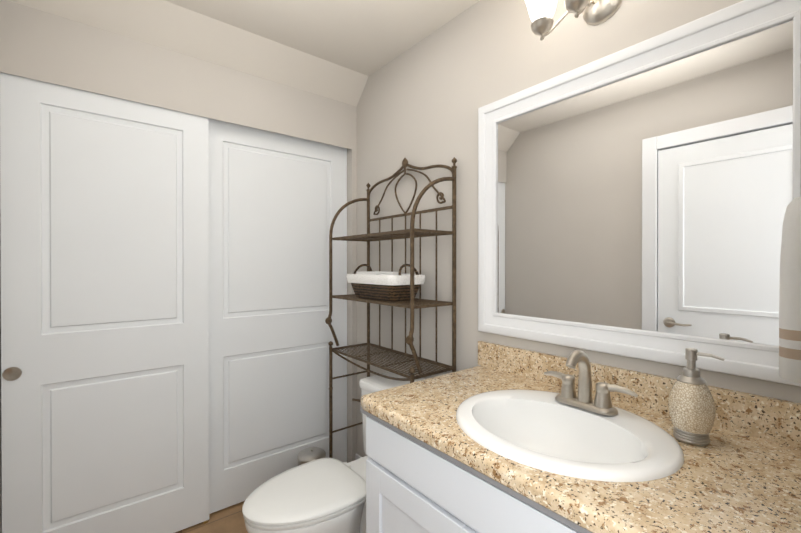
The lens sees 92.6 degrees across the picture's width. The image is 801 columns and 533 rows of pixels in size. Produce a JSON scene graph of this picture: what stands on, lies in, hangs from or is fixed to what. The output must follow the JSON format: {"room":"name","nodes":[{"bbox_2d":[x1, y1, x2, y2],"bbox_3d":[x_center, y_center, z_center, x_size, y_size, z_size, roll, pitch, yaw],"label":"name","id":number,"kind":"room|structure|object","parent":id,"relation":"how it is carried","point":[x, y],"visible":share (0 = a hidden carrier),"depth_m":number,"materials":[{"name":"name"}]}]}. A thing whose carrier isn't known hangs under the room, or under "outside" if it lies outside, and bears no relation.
{"room":"bathroom","nodes":[
{"label":"bathroom","id":0,"kind":"room"},
{"bbox_2d":[0,207,1,532],"bbox_3d":[-0.855,0.068,0.522,0.120,2.450,4.300,0,0,-39],"label":"wall","id":1,"kind":"structure","parent":0,"point":[0,394],"depth_m":1.48,"materials":[{"name":"paint"}]},
{"bbox_2d":[0,0,356,462],"bbox_3d":[-0.942,0.062,2.004,1.600,2.450,0.120,0,0,-39],"label":"wall","id":2,"kind":"structure","parent":0,"point":[39,45],"depth_m":1.83,"materials":[{"name":"paint"}]},
{"bbox_2d":[0,72,208,532],"bbox_3d":[-1.258,0.256,1.709,0.730,2.040,0.037,0,0,-39],"label":"closet door","id":3,"kind":"structure","parent":2,"relation":"in","point":[104,202],"depth_m":1.66,"materials":[{"name":"paint"}]},
{"bbox_2d":[209,118,346,513],"bbox_3d":[-0.694,0.254,2.223,0.862,2.040,0.034,0,0,-39],"label":"closet door","id":4,"kind":"structure","parent":2,"relation":"in","point":[277,201],"depth_m":2.17,"materials":[{"name":"paint"}]},
{"bbox_2d":[8,0,368,106],"bbox_3d":[-0.861,-1.093,1.898,1.600,0.140,0.140,0,0,-39],"label":"ceiling slope","id":5,"kind":"object","parent":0,"point":[169,26],"visible":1,"depth_m":1.85,"materials":[{"name":"paint"}]},
{"bbox_2d":[175,501,247,532],"bbox_3d":[-0.185,1.341,1.065,1.900,0.100,4.300,0,0,-39],"label":"floor","id":6,"kind":"structure","parent":0,"point":[229,519],"depth_m":1.92,"materials":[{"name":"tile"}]},
{"bbox_2d":[298,447,325,465],"bbox_3d":[-0.487,1.144,2.104,0.152,0.285,0.152,0,0,-39],"label":"waste bin","id":7,"kind":"object","parent":6,"relation":"on","point":[309,454],"visible":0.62,"depth_m":2.07,"materials":[{"name":"silver metal"}]},
{"bbox_2d":[242,371,424,532],"bbox_3d":[-0.226,0.921,1.645,0.868,0.735,0.396,0,0,-39],"label":"toilet","id":8,"kind":"object","parent":6,"relation":"on","point":[324,495],"visible":0.56,"depth_m":1.47,"materials":[{"name":"ceramic"}]},
{"bbox_2d":[325,157,456,457],"bbox_3d":[-0.080,0.356,1.933,0.298,1.862,0.724,0,0,-39],"label":"etagere","id":9,"kind":"object","parent":6,"relation":"on","point":[412,303],"visible":0.92,"depth_m":1.89,"materials":[{"name":"brown metal"}]},
{"bbox_2d":[346,264,424,300],"bbox_3d":[-0.083,0.073,1.940,0.229,0.175,0.417,0,0,-39],"label":"basket","id":10,"kind":"object","parent":9,"relation":"on","point":[384,285],"visible":1,"depth_m":1.82,"materials":[{"name":"wicker"}]},
{"bbox_2d":[360,341,800,532],"bbox_3d":[0.429,0.766,1.064,0.638,1.050,1.047,0,0,-39],"label":"bathroom vanity","id":11,"kind":"object","parent":6,"relation":"on","point":[504,439],"visible":0.98,"depth_m":0.97,"materials":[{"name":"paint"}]},
{"bbox_2d":[456,389,683,481],"bbox_3d":[0.418,0.487,1.030,0.500,0.146,0.560,0,0,-39],"label":"sink","id":12,"kind":"object","parent":11,"relation":"in","point":[549,436],"depth_m":1.04,"materials":[{"name":"ceramic"}]},
{"bbox_2d":[544,350,637,415],"bbox_3d":[0.520,0.327,1.112,0.129,0.172,0.274,0,0,-39],"label":"faucet","id":13,"kind":"object","parent":11,"relation":"on","point":[584,403],"depth_m":1.11,"materials":[{"name":"silver metal"}]},
{"bbox_2d":[668,348,724,445],"bbox_3d":[0.723,0.315,0.938,0.094,0.226,0.111,0,0,-39],"label":"soap dispenser","id":14,"kind":"object","parent":11,"relation":"on","point":[691,407],"visible":1,"depth_m":0.92,"materials":[{"name":"ceramic"}]},
{"bbox_2d":[165,0,479,75],"bbox_3d":[-0.185,-1.210,1.055,1.900,0.100,4.300,0,0,-39],"label":"ceiling","id":15,"kind":"structure","parent":0,"point":[368,37],"depth_m":1.82,"materials":[{"name":"paint"}]},
{"bbox_2d":[357,0,800,456],"bbox_3d":[0.486,0.063,1.599,0.120,2.450,4.300,0,0,-39],"label":"wall","id":16,"kind":"structure","parent":0,"point":[421,102],"depth_m":1.78,"materials":[{"name":"paint"}]},
{"bbox_2d":[525,0,621,40],"bbox_3d":[0.572,-0.850,1.190,0.252,0.190,0.416,0,0,-39],"label":"sconce","id":17,"kind":"object","parent":16,"relation":"attached to","point":[595,12],"visible":1,"depth_m":1.25,"materials":[{"name":"silver metal"}]},
{"bbox_2d":[478,0,800,386],"bbox_3d":[0.667,-0.200,1.253,0.026,0.964,1.040,0,0,-39],"label":"mirror","id":18,"kind":"object","parent":16,"relation":"attached to","point":[635,200],"visible":0.92,"depth_m":1.14,"materials":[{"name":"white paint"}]},
{"bbox_3d":[0.423,0.068,0.304,1.600,2.450,0.120,0,0,-39],"label":"wall","id":19,"kind":"structure","parent":0,"visible":0},
{"bbox_2d":[779,197,800,383],"bbox_3d":[0.740,-0.059,0.683,0.212,0.501,0.072,0,0,-39],"label":"towel","id":20,"kind":"object","parent":19,"relation":"attached to","point":[790,321],"visible":1,"depth_m":0.64,"materials":[{"name":"beige fabric"}]}
]}

